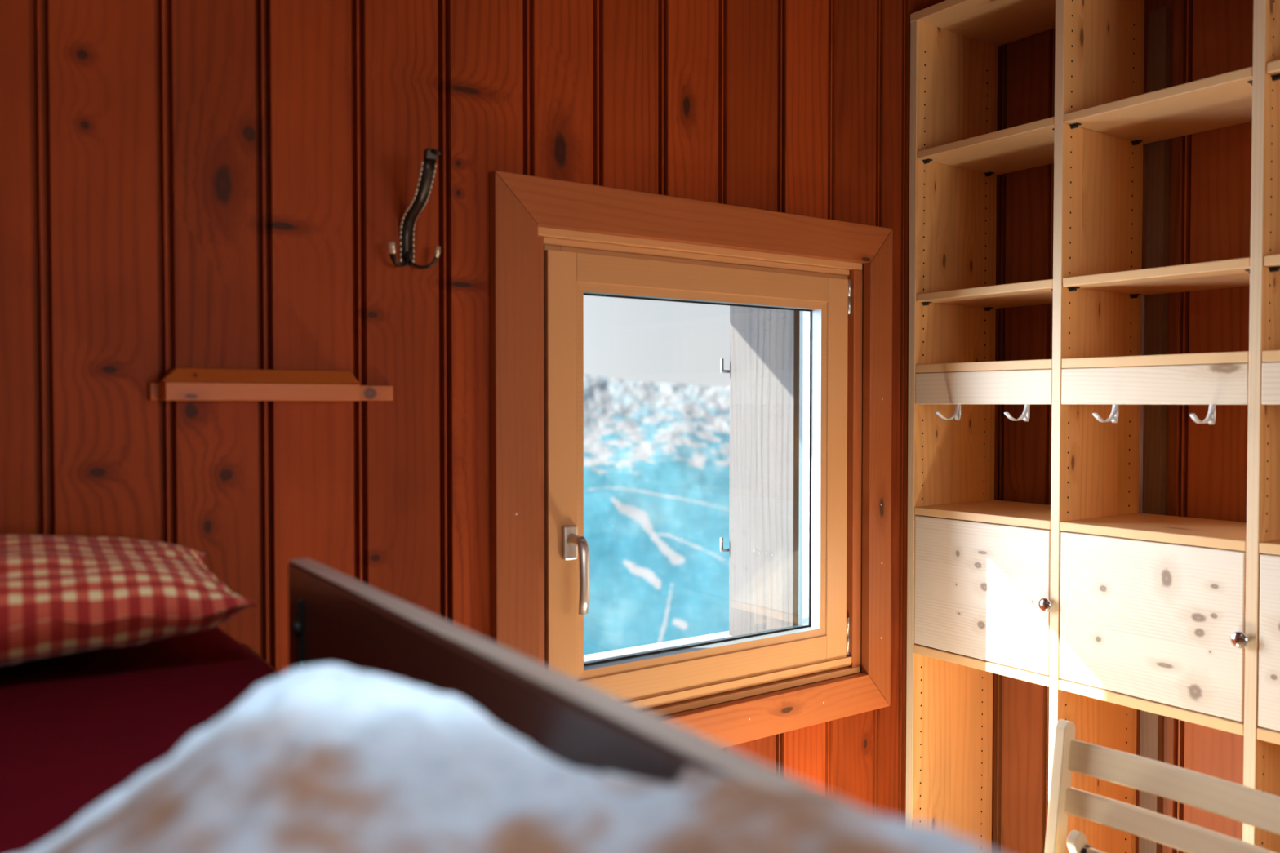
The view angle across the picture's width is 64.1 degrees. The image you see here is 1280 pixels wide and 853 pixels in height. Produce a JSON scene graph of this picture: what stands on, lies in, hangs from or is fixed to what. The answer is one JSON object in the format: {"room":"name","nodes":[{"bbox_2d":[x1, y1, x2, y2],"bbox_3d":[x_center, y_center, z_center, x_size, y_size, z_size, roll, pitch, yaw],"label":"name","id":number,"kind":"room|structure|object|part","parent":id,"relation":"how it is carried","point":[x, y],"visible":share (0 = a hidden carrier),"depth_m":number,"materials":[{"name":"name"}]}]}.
{"room":"cabin bedroom","nodes":[
{"label":"cabin bedroom","id":0,"kind":"room"},
{"bbox_2d":[0,0,944,819],"bbox_3d":[-0.502,-0.048,1.695,3.235,2.420,0.350,-1,2,-35],"label":"wall","id":1,"kind":"structure","parent":0,"point":[184,184],"depth_m":1.52,"materials":[{"name":"brown wood"}]},
{"bbox_2d":[148,368,393,400],"bbox_3d":[-0.506,-0.058,1.447,0.338,0.044,0.050,-1,2,-35],"label":"wall shelf","id":2,"kind":"object","parent":1,"relation":"attached to","point":[180,384],"visible":1,"depth_m":1.41,"materials":[{"name":"brown wood"}]},
{"bbox_3d":[-0.525,-0.048,1.427,0.261,0.024,0.038,-1,2,-35],"label":"rail","id":3,"kind":"part","parent":2,"relation":"part of","materials":[{"name":"brown wood"}]},
{"bbox_3d":[-0.517,-0.049,1.463,0.338,0.023,0.012,-1,2,-35],"label":"rail","id":4,"kind":"part","parent":2,"relation":"part of","materials":[{"name":"brown wood"}]},
{"bbox_2d":[386,147,441,269],"bbox_3d":[-0.328,-0.325,1.534,0.094,0.167,0.087,0,1,12],"label":"coat hook","id":5,"kind":"object","parent":1,"relation":"attached to","point":[421,195],"visible":1,"depth_m":1.54,"materials":[{"name":"leather"},{"name":"metal"}]},
{"bbox_3d":[-0.359,-0.281,1.574,0.016,0.068,0.003,-1,2,-35],"label":"wall plate","id":6,"kind":"part","parent":5,"relation":"part of","materials":[{"name":"brown metal"}]},
{"bbox_2d":[489,170,893,746],"bbox_3d":[0.049,0.093,2.076,1.030,1.026,0.438,-1,2,-35],"label":"window","id":7,"kind":"structure","parent":1,"relation":"in","point":[806,642],"depth_m":2.00,"materials":[{"name":"brown wood"}]},
{"bbox_3d":[-0.120,0.199,1.756,0.027,0.059,0.010,-1,2,-35],"label":"handle plate","id":8,"kind":"part","parent":7,"relation":"part of","materials":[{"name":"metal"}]},
{"bbox_3d":[-0.104,0.250,1.733,0.020,0.132,0.049,-1,2,-35],"label":"lever handle","id":9,"kind":"part","parent":7,"relation":"part of","materials":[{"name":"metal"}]},
{"bbox_3d":[0.005,0.516,2.148,1.030,0.032,0.285,-1,2,-35],"label":"sill","id":10,"kind":"part","parent":7,"relation":"part of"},
{"bbox_3d":[0.121,0.096,1.976,0.796,0.936,0.086,-1,2,-35],"label":"frame rail","id":11,"kind":"part","parent":7,"relation":"part of","materials":[{"name":"brown wood"}]},
{"bbox_3d":[0.124,-0.279,1.957,0.608,0.050,0.055,-1,2,-35],"label":"sash rail","id":12,"kind":"part","parent":7,"relation":"part of","materials":[{"name":"brown wood"}]},
{"bbox_3d":[0.115,0.096,1.982,0.866,0.936,0.067,-1,2,-35],"label":"frame","id":13,"kind":"part","parent":7,"relation":"part of","materials":[{"name":"brown wood"}]},
{"bbox_3d":[0.124,0.466,1.974,0.608,0.054,0.055,-1,2,-35],"label":"sash rail","id":14,"kind":"part","parent":7,"relation":"part of","materials":[{"name":"brown wood"}]},
{"bbox_2d":[991,0,1253,852],"bbox_3d":[1.839,-0.035,1.113,0.120,2.420,3.300,-1,2,-35],"label":"wall","id":15,"kind":"structure","parent":0,"point":[1210,187],"depth_m":2.08,"materials":[{"name":"brown wood"}]},
{"bbox_2d":[1138,6,1171,852],"bbox_3d":[1.057,0.153,2.102,0.022,2.000,0.038,-1,2,-35],"label":"batten","id":16,"kind":"object","parent":15,"relation":"attached to","point":[1159,20],"visible":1,"depth_m":2.08,"materials":[{"name":"brown wood"}]},
{"bbox_3d":[0.449,1.242,0.375,3.235,0.100,3.650,-1,2,-35],"label":"floor","id":17,"kind":"structure","parent":0,"visible":0},
{"bbox_2d":[240,558,875,813],"bbox_3d":[-0.363,0.679,0.285,1.018,1.030,2.100,-1,2,-35],"label":"frame","id":18,"kind":"object","parent":17,"relation":"on","point":[335,617],"visible":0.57,"depth_m":0.68,"materials":[{"name":"brown wood"}]},
{"bbox_2d":[0,626,281,852],"bbox_3d":[-0.367,0.356,0.278,0.932,0.183,2.025,-1,2,-35],"label":"mattress","id":19,"kind":"object","parent":18,"relation":"on","point":[76,729],"visible":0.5,"depth_m":0.89,"materials":[{"name":"fabric"}]},
{"bbox_2d":[0,534,257,666],"bbox_3d":[-0.770,0.182,1.018,0.680,0.124,0.310,-1,2,-32],"label":"pillow","id":20,"kind":"object","parent":19,"relation":"on","point":[60,595],"visible":1,"depth_m":1.02,"materials":[{"name":"fabric"}]},
{"bbox_2d":[23,663,994,852],"bbox_3d":[-0.165,0.196,0.447,0.762,0.122,0.435,0,1,15],"label":"blanket","id":21,"kind":"object","parent":19,"relation":"on","point":[328,757],"visible":1,"depth_m":0.45,"materials":[{"name":"fabric"}]},
{"bbox_3d":[0.011,0.404,0.549,0.030,0.168,2.072,-1,2,-33],"label":"rail","id":22,"kind":"part","parent":18,"relation":"part of","materials":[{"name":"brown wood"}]},
{"bbox_2d":[905,0,1279,852],"bbox_3d":[0.991,0.134,1.874,0.344,2.048,1.077,-1,2,-35],"label":"shelving unit","id":23,"kind":"object","parent":17,"relation":"on","point":[1116,624],"visible":0.84,"depth_m":2.00,"materials":[{"name":"brown wood"}]},
{"bbox_3d":[0.710,0.124,2.323,0.285,2.048,0.019,-1,2,-35],"label":"upright panel","id":24,"kind":"part","parent":23,"relation":"part of","materials":[{"name":"brown wood"}]},
{"bbox_3d":[0.702,0.338,2.110,0.018,0.281,0.326,-1,2,-35],"label":"cupboard door","id":25,"kind":"part","parent":23,"relation":"part of","materials":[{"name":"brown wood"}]},
{"bbox_3d":[0.702,-0.079,2.100,0.018,0.068,0.329,-1,2,-35],"label":"hook rail","id":26,"kind":"part","parent":23,"relation":"part of","materials":[{"name":"brown wood"}]},
{"bbox_3d":[0.810,-0.125,2.175,0.282,0.019,0.329,-1,2,-35],"label":"shelf","id":27,"kind":"part","parent":23,"relation":"part of","materials":[{"name":"brown wood"}]},
{"bbox_3d":[0.811,-0.279,2.172,0.281,0.017,0.329,-1,2,-35],"label":"shelf","id":28,"kind":"part","parent":23,"relation":"part of","materials":[{"name":"brown wood"}]},
{"bbox_3d":[0.811,-0.588,2.165,0.281,0.017,0.329,-1,2,-35],"label":"shelf","id":29,"kind":"part","parent":23,"relation":"part of","materials":[{"name":"brown wood"}]},
{"bbox_3d":[0.780,0.344,1.968,0.018,0.028,0.028,-1,2,-35],"label":"knob","id":30,"kind":"part","parent":23,"relation":"part of","materials":[{"name":"silver metal"}]},
{"bbox_3d":[0.911,0.131,2.038,0.285,2.048,0.019,-1,2,-35],"label":"upright panel","id":31,"kind":"part","parent":23,"relation":"part of","materials":[{"name":"brown wood"}]},
{"bbox_3d":[0.905,0.345,1.823,0.018,0.281,0.332,-1,2,-35],"label":"cupboard door","id":32,"kind":"part","parent":23,"relation":"part of","materials":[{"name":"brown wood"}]},
{"bbox_3d":[0.905,-0.073,1.812,0.018,0.068,0.335,-1,2,-35],"label":"hook rail","id":33,"kind":"part","parent":23,"relation":"part of","materials":[{"name":"brown wood"}]},
{"bbox_3d":[1.013,-0.119,1.888,0.282,0.019,0.335,-1,2,-35],"label":"shelf","id":34,"kind":"part","parent":23,"relation":"part of","materials":[{"name":"brown wood"}]},
{"bbox_3d":[1.013,-0.273,1.885,0.281,0.017,0.335,-1,2,-35],"label":"shelf","id":35,"kind":"part","parent":23,"relation":"part of","materials":[{"name":"brown wood"}]},
{"bbox_3d":[1.013,-0.582,1.878,0.281,0.017,0.335,-1,2,-35],"label":"shelf","id":36,"kind":"part","parent":23,"relation":"part of","materials":[{"name":"brown wood"}]},
{"bbox_3d":[0.985,0.350,1.678,0.018,0.028,0.028,-1,2,-35],"label":"knob","id":37,"kind":"part","parent":23,"relation":"part of","materials":[{"name":"silver metal"}]},
{"bbox_3d":[1.115,0.137,1.749,0.285,2.048,0.020,-1,2,-35],"label":"upright panel","id":38,"kind":"part","parent":23,"relation":"part of","materials":[{"name":"brown wood"}]},
{"bbox_3d":[1.110,0.351,1.532,0.018,0.281,0.332,-1,2,-35],"label":"cupboard door","id":39,"kind":"part","parent":23,"relation":"part of","materials":[{"name":"brown wood"}]},
{"bbox_3d":[1.110,-0.067,1.522,0.018,0.068,0.335,-1,2,-35],"label":"hook rail","id":40,"kind":"part","parent":23,"relation":"part of","materials":[{"name":"brown wood"}]},
{"bbox_3d":[1.218,-0.112,1.597,0.282,0.019,0.335,-1,2,-35],"label":"shelf","id":41,"kind":"part","parent":23,"relation":"part of","materials":[{"name":"brown wood"}]},
{"bbox_3d":[1.218,-0.266,1.594,0.281,0.017,0.335,-1,2,-35],"label":"shelf","id":42,"kind":"part","parent":23,"relation":"part of","materials":[{"name":"brown wood"}]},
{"bbox_3d":[1.218,-0.576,1.587,0.281,0.017,0.335,-1,2,-35],"label":"shelf","id":43,"kind":"part","parent":23,"relation":"part of","materials":[{"name":"brown wood"}]},
{"bbox_2d":[1044,719,1279,852],"bbox_3d":[0.732,0.820,1.412,0.622,0.709,0.418,-1,2,-35],"label":"folding chair","id":44,"kind":"object","parent":17,"relation":"on","point":[1254,807],"visible":1,"depth_m":1.50,"materials":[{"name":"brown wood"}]},
{"bbox_3d":[0.630,0.814,1.585,0.120,0.705,0.018,-1,2,-35],"label":"leg","id":45,"kind":"part","parent":44,"relation":"part of","materials":[{"name":"brown wood"}]},
{"bbox_3d":[0.773,0.890,1.631,0.305,0.560,0.015,-1,2,-35],"label":"leg","id":46,"kind":"part","parent":44,"relation":"part of","materials":[{"name":"brown wood"}]},
{"label":"outside","id":47,"kind":"structure","parent":0,"visible":0},
{"bbox_2d":[583,373,729,655],"bbox_3d":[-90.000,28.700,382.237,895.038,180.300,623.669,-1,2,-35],"label":"outdoor scenery","id":48,"kind":"object","parent":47,"point":[656,455],"visible":0.15,"depth_m":432.85,"materials":[{"name":"blue"}]}
]}

